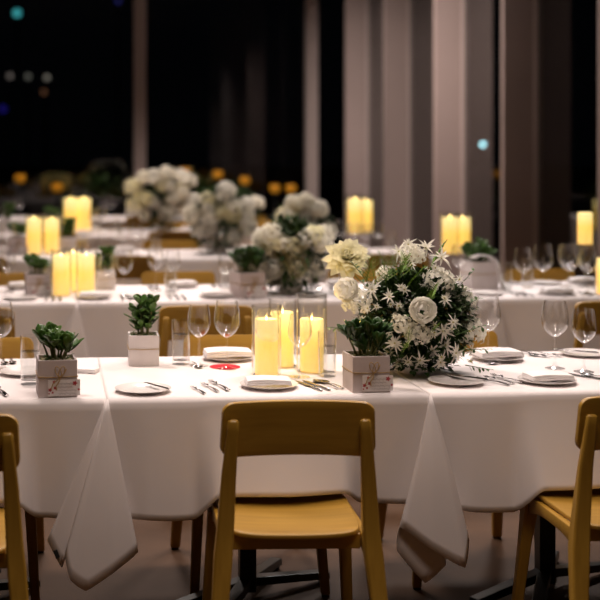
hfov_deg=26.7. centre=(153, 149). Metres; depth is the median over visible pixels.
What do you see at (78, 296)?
dinner plate
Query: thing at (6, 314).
dining chair
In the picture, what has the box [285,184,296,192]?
votive
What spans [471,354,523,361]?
dinner plate
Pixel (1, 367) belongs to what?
wine glass
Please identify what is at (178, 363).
water tumbler
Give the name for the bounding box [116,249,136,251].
dinner plate
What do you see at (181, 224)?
dining chair
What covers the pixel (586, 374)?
spoon
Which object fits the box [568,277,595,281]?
folded napkin
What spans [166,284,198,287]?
dinner plate
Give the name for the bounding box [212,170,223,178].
votive
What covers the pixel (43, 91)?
street lamp
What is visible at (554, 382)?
dinner plate
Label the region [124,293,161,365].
potted plant
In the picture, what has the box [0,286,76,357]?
tablecloth
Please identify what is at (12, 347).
dining chair
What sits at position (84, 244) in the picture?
dining chair
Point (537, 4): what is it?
trim
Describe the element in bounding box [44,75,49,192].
street lamp
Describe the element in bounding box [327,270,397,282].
dining chair
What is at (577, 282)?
dinner plate
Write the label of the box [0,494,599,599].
floor
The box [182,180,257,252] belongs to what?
flower arrangement
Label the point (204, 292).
folded napkin
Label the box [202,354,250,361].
dinner plate
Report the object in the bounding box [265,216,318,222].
window bench
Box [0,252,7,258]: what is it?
tablecloth
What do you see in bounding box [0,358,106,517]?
tablecloth
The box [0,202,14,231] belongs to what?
potted plant
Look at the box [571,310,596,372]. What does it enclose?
wine glass
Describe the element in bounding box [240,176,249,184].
votive
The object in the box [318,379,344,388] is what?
spoon
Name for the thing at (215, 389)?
fork
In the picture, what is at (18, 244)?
potted plant
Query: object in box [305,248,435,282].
tablecloth
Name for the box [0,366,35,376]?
plate
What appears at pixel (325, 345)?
water tumbler
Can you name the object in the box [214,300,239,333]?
bowl
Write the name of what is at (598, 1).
trim
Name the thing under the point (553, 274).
dining chair
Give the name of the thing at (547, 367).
wine glass
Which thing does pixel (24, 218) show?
tablecloth
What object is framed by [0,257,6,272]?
dining chair
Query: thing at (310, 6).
trim
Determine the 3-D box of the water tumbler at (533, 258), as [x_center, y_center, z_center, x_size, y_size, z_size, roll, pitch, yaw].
[2.042,0.670,6.832,0.066,0.154,0.066,0,0,-5]
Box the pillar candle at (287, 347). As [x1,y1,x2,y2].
[268,297,296,367]
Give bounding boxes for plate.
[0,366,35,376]
[3,295,37,299]
[5,286,24,289]
[76,295,111,299]
[115,382,170,394]
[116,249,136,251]
[126,293,160,296]
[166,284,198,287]
[199,294,234,298]
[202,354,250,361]
[240,380,297,389]
[294,292,328,296]
[428,375,483,385]
[469,290,503,295]
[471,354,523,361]
[517,375,576,385]
[528,280,560,284]
[539,291,575,294]
[559,348,599,357]
[567,280,595,283]
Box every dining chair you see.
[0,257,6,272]
[0,273,24,285]
[0,307,14,337]
[0,337,44,599]
[0,414,28,599]
[26,232,76,240]
[29,217,63,229]
[41,241,88,249]
[95,255,155,278]
[125,216,164,229]
[141,271,215,284]
[143,240,197,249]
[148,231,194,239]
[155,222,191,228]
[158,305,253,356]
[170,334,329,596]
[202,400,387,599]
[228,216,266,227]
[257,221,275,228]
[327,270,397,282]
[367,254,429,273]
[378,330,533,589]
[504,268,574,281]
[512,396,599,599]
[572,301,599,347]
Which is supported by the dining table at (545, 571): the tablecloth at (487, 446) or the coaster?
the tablecloth at (487, 446)
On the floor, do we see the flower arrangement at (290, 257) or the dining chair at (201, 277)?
the dining chair at (201, 277)
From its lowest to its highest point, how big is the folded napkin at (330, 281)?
0.022 m
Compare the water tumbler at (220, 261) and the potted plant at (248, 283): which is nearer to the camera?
the potted plant at (248, 283)
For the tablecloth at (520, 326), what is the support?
on the dining table
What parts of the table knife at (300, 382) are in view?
handle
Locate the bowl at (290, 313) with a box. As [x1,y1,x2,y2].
[288,313,311,346]
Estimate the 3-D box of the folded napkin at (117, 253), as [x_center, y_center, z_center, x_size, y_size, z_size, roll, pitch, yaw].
[-0.274,0.723,8.737,0.149,0.022,0.094,0,0,-5]
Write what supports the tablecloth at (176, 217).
on the dining table
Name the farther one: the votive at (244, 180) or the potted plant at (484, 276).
the votive at (244, 180)
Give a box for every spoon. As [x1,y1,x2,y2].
[313,379,337,387]
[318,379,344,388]
[486,361,521,363]
[580,373,598,375]
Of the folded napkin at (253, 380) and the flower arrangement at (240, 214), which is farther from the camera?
the flower arrangement at (240, 214)
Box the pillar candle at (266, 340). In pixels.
[251,304,280,374]
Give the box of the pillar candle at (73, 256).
[63,247,82,291]
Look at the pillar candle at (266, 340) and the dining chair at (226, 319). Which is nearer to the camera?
the pillar candle at (266, 340)
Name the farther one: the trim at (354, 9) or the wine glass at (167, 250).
the trim at (354, 9)
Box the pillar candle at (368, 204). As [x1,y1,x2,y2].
[362,200,373,231]
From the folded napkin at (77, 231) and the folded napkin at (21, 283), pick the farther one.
the folded napkin at (77, 231)
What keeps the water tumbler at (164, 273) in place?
on the tablecloth at (103, 325)
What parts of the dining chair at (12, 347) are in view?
backrest, leg, leg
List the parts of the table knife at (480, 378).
handle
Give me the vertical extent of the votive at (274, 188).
0.109 m
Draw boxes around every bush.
[71,171,126,215]
[191,177,210,215]
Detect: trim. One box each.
[304,0,317,223]
[345,0,364,244]
[365,0,371,247]
[383,0,406,247]
[407,0,413,249]
[433,0,459,281]
[460,0,468,259]
[501,0,532,279]
[533,0,542,268]
[597,0,599,257]
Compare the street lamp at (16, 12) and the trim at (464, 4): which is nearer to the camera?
the trim at (464, 4)
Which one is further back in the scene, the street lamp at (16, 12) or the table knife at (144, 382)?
the street lamp at (16, 12)
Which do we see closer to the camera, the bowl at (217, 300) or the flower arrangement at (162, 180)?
the bowl at (217, 300)
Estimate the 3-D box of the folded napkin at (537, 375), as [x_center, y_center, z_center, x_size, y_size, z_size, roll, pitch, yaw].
[1.265,0.724,4.013,0.142,0.021,0.089,0,0,-8]
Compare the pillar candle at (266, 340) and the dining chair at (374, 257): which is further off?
the dining chair at (374, 257)
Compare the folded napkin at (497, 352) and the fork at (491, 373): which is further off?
the folded napkin at (497, 352)
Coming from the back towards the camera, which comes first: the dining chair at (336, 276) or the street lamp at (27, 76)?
the street lamp at (27, 76)
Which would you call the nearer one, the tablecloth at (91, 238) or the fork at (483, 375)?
the fork at (483, 375)
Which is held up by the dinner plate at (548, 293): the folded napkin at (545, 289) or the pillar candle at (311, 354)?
the folded napkin at (545, 289)
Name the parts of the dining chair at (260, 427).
leg, rail, leg, seat, backrest, leg, rail, leg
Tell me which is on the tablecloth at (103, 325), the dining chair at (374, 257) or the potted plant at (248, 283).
the potted plant at (248, 283)
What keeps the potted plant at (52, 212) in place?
on the tablecloth at (91, 238)
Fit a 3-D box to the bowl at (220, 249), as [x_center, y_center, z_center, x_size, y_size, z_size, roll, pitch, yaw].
[0.466,0.724,9.100,0.140,0.047,0.140,0,0,-5]
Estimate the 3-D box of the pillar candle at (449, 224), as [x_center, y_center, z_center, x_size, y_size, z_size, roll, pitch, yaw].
[2.131,0.597,9.000,0.137,0.300,0.137,0,0,-5]
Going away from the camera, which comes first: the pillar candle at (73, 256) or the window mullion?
the pillar candle at (73, 256)
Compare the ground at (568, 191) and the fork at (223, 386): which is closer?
the fork at (223, 386)
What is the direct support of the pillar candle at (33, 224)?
on the tablecloth at (21, 266)
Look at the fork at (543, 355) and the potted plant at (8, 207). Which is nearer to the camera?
the fork at (543, 355)
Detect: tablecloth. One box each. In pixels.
[0,216,63,227]
[0,230,95,249]
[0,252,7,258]
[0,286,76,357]
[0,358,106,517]
[6,250,148,285]
[47,354,428,590]
[56,284,282,357]
[91,216,127,229]
[94,229,208,249]
[144,249,269,283]
[168,217,223,228]
[207,230,252,247]
[267,283,495,354]
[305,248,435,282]
[390,351,599,582]
[456,281,599,351]
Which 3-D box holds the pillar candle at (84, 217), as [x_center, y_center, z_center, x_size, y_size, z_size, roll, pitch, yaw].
[-0.638,0.571,11.400,0.160,0.352,0.160,0,0,-5]
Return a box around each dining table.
[0,569,39,590]
[105,393,329,599]
[469,515,599,599]
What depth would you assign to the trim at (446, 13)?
12.03 m
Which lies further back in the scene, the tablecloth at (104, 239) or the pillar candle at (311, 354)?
the tablecloth at (104, 239)
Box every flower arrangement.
[124,165,196,230]
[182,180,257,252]
[217,187,263,226]
[250,213,334,293]
[273,192,336,249]
[322,238,492,375]
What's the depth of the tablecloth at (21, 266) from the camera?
8.59 m
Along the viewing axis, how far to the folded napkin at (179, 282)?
6.78 m
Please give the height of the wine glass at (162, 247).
0.233 m
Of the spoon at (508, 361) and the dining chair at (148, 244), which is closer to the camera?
the spoon at (508, 361)
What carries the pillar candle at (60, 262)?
on the tablecloth at (27, 313)
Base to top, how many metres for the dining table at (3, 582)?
0.744 m
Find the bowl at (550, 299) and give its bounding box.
[541,299,568,336]
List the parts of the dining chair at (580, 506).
leg, rail, seat, leg, backrest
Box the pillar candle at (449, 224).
[440,212,458,254]
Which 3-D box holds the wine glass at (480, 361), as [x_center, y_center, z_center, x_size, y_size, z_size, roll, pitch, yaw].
[1.178,0.632,4.410,0.089,0.231,0.089,0,0,23]
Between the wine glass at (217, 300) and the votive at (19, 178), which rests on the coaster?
the wine glass at (217, 300)
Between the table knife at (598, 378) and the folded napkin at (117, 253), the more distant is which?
the folded napkin at (117, 253)
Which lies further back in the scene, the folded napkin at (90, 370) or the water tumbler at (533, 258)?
the water tumbler at (533, 258)
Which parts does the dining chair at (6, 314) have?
leg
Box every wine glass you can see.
[0,252,15,292]
[0,301,13,369]
[115,250,132,295]
[147,247,163,290]
[165,250,179,290]
[187,305,210,366]
[214,300,239,370]
[255,309,280,337]
[288,313,311,378]
[475,296,500,362]
[533,244,552,294]
[541,299,568,369]
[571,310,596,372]
[576,254,591,286]
[579,248,596,294]
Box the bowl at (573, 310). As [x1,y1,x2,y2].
[571,310,596,341]
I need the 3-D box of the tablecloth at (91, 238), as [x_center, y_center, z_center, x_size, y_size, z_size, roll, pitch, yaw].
[-1.040,0.937,11.321,0.999,0.379,0.855,0,0,-5]
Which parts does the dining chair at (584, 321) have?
leg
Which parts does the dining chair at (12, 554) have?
seat, backrest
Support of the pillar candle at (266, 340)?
on the tablecloth at (158, 456)
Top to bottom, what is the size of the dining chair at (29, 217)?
0.817 m
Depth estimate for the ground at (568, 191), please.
43.55 m
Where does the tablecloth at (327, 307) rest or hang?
on the dining table
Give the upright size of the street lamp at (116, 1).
7.084 m
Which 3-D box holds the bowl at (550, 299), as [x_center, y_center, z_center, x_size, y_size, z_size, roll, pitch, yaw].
[1.373,0.580,4.279,0.091,0.132,0.091,0,0,-5]
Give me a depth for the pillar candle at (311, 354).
4.19 m
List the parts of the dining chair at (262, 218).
backrest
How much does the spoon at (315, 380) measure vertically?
0.008 m
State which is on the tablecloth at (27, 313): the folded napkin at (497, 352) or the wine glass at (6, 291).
the wine glass at (6, 291)
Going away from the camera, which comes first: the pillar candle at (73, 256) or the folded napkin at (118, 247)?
the pillar candle at (73, 256)
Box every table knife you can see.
[144,382,168,388]
[296,381,322,390]
[302,380,330,390]
[442,373,488,379]
[557,349,598,352]
[569,373,599,379]
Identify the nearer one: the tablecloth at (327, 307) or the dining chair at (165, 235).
the tablecloth at (327, 307)
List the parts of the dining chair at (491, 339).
leg, leg, backrest, leg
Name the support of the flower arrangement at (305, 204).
on the tablecloth at (374, 250)
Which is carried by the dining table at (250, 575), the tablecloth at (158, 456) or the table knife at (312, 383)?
the tablecloth at (158, 456)
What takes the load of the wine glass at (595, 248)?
on the tablecloth at (520, 326)
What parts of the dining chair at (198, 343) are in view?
leg, leg, backrest, leg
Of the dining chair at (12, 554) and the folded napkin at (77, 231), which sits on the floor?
the dining chair at (12, 554)
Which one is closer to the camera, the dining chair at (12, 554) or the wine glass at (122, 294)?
the dining chair at (12, 554)
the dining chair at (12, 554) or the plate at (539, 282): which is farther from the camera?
the plate at (539, 282)
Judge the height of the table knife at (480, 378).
0.007 m
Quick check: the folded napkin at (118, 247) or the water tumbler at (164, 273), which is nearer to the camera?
the water tumbler at (164, 273)
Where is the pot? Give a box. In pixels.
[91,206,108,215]
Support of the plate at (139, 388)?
on the tablecloth at (158, 456)
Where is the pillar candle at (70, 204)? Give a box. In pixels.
[64,193,79,231]
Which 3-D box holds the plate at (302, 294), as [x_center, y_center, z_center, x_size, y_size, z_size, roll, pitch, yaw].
[0.804,0.741,6.388,0.176,0.012,0.176,0,0,-5]
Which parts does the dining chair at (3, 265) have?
leg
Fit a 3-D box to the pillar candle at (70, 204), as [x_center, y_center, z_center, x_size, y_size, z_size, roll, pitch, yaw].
[-0.754,0.571,11.350,0.160,0.352,0.160,0,0,-5]
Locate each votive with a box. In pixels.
[14,174,25,182]
[51,183,62,191]
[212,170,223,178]
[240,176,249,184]
[269,184,280,192]
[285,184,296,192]
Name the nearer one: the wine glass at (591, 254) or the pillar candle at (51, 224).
the wine glass at (591, 254)
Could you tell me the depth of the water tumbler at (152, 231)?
9.12 m
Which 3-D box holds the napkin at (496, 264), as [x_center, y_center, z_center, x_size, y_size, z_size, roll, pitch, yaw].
[1.794,0.652,6.714,0.185,0.187,0.070,0,0,-5]
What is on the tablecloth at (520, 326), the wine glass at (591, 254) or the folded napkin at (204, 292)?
the wine glass at (591, 254)
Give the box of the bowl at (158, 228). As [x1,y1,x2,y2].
[155,226,170,230]
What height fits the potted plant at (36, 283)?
0.216 m
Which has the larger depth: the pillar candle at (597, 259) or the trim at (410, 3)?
the trim at (410, 3)
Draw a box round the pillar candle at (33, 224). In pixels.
[27,213,42,253]
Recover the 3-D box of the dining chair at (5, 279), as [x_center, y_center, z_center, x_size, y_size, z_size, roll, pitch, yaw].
[-0.864,1.092,6.777,0.500,0.817,0.564,0,0,-5]
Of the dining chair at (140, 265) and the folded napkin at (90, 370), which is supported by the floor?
the dining chair at (140, 265)
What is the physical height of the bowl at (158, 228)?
0.047 m
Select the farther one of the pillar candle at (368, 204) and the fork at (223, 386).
the pillar candle at (368, 204)
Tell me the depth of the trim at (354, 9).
15.65 m
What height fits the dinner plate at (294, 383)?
0.012 m
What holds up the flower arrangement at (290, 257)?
on the tablecloth at (327, 307)
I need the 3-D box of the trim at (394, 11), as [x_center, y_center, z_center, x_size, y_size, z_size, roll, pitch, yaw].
[2.674,-0.800,13.876,0.245,4.600,0.075,0,0,-5]
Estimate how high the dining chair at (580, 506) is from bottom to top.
0.817 m
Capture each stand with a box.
[14,183,24,216]
[52,192,61,215]
[268,193,279,216]
[577,212,594,284]
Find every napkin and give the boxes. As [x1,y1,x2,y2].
[8,281,24,286]
[76,230,92,232]
[77,366,99,373]
[79,291,108,296]
[114,252,125,254]
[115,246,134,249]
[168,280,196,285]
[201,290,231,295]
[203,347,253,357]
[244,375,291,385]
[327,279,337,283]
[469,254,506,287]
[471,347,524,357]
[521,370,574,381]
[540,287,573,292]
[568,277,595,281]
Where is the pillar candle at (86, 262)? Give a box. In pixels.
[76,248,94,294]
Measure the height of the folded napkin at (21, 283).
0.022 m
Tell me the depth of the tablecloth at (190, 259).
8.65 m
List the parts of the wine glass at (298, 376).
stem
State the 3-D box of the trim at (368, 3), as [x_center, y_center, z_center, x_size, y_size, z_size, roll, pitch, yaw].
[2.684,-0.800,15.716,0.070,4.600,0.140,0,0,-5]
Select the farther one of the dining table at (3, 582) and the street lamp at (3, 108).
the street lamp at (3, 108)
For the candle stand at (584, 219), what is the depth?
6.97 m
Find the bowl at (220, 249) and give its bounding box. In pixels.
[210,245,226,252]
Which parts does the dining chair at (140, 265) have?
leg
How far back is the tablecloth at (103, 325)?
6.15 m
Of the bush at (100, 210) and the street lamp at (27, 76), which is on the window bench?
the bush at (100, 210)
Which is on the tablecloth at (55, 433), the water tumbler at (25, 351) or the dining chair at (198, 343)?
the water tumbler at (25, 351)
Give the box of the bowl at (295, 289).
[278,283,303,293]
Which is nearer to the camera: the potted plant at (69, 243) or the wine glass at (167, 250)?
the wine glass at (167, 250)
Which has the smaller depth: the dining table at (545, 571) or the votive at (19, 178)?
the dining table at (545, 571)
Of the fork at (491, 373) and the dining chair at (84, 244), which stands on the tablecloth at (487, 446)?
the fork at (491, 373)
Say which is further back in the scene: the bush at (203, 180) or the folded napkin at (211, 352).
the bush at (203, 180)
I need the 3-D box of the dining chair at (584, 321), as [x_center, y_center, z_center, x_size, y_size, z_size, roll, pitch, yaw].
[2.084,1.092,5.838,0.500,0.817,0.564,0,0,-5]
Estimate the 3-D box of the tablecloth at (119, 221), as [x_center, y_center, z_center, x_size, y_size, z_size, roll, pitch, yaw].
[-0.442,0.936,13.779,0.999,0.377,0.855,0,0,-5]
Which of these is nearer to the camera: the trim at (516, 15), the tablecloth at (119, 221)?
the trim at (516, 15)
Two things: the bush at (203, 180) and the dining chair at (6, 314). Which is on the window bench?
the bush at (203, 180)
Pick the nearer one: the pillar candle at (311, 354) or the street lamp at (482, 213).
the pillar candle at (311, 354)
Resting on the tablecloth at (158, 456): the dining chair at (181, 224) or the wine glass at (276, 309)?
the wine glass at (276, 309)
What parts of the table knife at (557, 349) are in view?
handle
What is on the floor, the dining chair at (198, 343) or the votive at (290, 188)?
the dining chair at (198, 343)
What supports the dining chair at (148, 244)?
on the floor
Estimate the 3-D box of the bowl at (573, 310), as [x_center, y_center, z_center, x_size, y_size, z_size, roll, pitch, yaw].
[1.449,0.595,4.212,0.082,0.122,0.082,0,0,-5]
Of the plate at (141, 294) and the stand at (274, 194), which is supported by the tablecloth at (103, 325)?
the plate at (141, 294)
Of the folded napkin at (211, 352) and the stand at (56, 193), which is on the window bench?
the stand at (56, 193)
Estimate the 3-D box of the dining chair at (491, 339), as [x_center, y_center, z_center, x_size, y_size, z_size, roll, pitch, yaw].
[1.107,1.092,4.552,0.500,0.817,0.564,0,0,-3]
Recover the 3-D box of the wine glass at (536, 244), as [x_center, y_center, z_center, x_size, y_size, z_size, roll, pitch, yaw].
[2.014,0.617,6.470,0.101,0.261,0.101,0,0,-22]
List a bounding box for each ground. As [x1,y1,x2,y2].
[0,166,596,265]
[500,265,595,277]
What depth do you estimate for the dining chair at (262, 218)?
13.00 m
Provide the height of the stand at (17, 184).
0.440 m
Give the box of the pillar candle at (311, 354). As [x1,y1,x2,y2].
[296,292,326,373]
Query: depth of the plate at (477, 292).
6.49 m
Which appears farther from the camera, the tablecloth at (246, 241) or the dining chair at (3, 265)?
the tablecloth at (246, 241)
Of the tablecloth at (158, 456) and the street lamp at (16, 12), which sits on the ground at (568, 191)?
the street lamp at (16, 12)
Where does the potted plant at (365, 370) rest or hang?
on the tablecloth at (158, 456)
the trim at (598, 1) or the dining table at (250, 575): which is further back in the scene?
the trim at (598, 1)
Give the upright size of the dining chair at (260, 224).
0.817 m
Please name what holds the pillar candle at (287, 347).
on the tablecloth at (158, 456)
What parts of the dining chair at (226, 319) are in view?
leg, backrest, leg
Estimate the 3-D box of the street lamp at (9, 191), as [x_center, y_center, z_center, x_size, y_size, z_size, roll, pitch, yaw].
[-5.184,-0.572,45.000,0.240,4.384,0.240,0,0,-5]
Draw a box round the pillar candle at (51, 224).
[43,214,60,253]
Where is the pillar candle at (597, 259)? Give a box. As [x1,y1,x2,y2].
[596,252,599,293]
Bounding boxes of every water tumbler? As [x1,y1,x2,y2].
[20,335,40,385]
[152,231,160,252]
[164,273,176,294]
[172,318,189,364]
[220,261,232,289]
[317,331,336,376]
[499,262,511,291]
[521,258,533,286]
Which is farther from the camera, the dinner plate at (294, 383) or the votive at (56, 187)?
the votive at (56, 187)
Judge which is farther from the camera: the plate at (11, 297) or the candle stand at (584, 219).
the candle stand at (584, 219)
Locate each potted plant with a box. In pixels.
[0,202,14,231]
[6,221,27,254]
[22,253,52,295]
[32,321,83,397]
[43,206,61,231]
[59,217,76,252]
[95,245,115,289]
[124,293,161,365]
[227,245,266,298]
[336,316,393,392]
[459,237,497,288]
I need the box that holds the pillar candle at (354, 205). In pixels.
[346,194,363,233]
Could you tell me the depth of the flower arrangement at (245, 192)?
11.42 m
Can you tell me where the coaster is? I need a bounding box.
[210,364,239,369]
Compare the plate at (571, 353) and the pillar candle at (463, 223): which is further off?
the pillar candle at (463, 223)
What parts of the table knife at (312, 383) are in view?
handle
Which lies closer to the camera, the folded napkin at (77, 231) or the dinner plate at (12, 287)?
the dinner plate at (12, 287)
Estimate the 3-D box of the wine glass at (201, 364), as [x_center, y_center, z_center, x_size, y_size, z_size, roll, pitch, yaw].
[0.156,0.641,4.329,0.081,0.213,0.081,0,0,35]
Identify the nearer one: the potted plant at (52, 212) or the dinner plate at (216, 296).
the dinner plate at (216, 296)
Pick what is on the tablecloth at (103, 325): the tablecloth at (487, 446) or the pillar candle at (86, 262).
the pillar candle at (86, 262)
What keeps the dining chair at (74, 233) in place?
on the floor
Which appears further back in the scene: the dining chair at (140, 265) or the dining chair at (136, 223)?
the dining chair at (136, 223)
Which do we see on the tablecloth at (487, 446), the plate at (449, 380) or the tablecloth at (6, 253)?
the plate at (449, 380)
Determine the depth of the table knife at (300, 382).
3.93 m
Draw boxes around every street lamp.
[0,105,6,194]
[7,73,12,194]
[13,9,20,194]
[25,74,30,193]
[41,89,45,191]
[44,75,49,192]
[115,0,120,194]
[478,142,487,217]
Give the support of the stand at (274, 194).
on the window bench
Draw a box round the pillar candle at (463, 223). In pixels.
[454,212,469,252]
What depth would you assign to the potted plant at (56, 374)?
3.78 m
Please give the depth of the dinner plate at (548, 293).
6.47 m
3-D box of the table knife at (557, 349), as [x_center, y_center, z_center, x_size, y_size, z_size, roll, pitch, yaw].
[1.536,0.730,4.554,0.165,0.007,0.014,0,0,35]
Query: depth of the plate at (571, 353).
4.56 m
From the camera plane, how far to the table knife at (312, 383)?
3.95 m
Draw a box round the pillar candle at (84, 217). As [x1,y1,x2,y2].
[78,193,91,229]
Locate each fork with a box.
[200,382,218,391]
[208,379,230,389]
[483,375,514,383]
[491,373,523,382]
[522,351,551,356]
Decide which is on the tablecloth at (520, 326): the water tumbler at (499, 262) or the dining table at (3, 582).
the water tumbler at (499, 262)
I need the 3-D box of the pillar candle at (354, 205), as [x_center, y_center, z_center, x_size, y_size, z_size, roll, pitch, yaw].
[1.801,0.571,11.200,0.160,0.352,0.160,0,0,-5]
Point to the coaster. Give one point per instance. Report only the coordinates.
(215, 366)
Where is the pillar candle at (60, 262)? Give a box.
[51,255,70,295]
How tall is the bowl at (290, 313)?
0.119 m
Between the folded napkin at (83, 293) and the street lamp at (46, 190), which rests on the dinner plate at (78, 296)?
the folded napkin at (83, 293)
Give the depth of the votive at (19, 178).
15.71 m
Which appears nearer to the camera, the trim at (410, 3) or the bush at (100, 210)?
the trim at (410, 3)
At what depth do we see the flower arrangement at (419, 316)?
4.12 m
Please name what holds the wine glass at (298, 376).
on the tablecloth at (158, 456)
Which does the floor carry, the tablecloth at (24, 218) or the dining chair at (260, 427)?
the dining chair at (260, 427)
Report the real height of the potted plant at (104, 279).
0.239 m

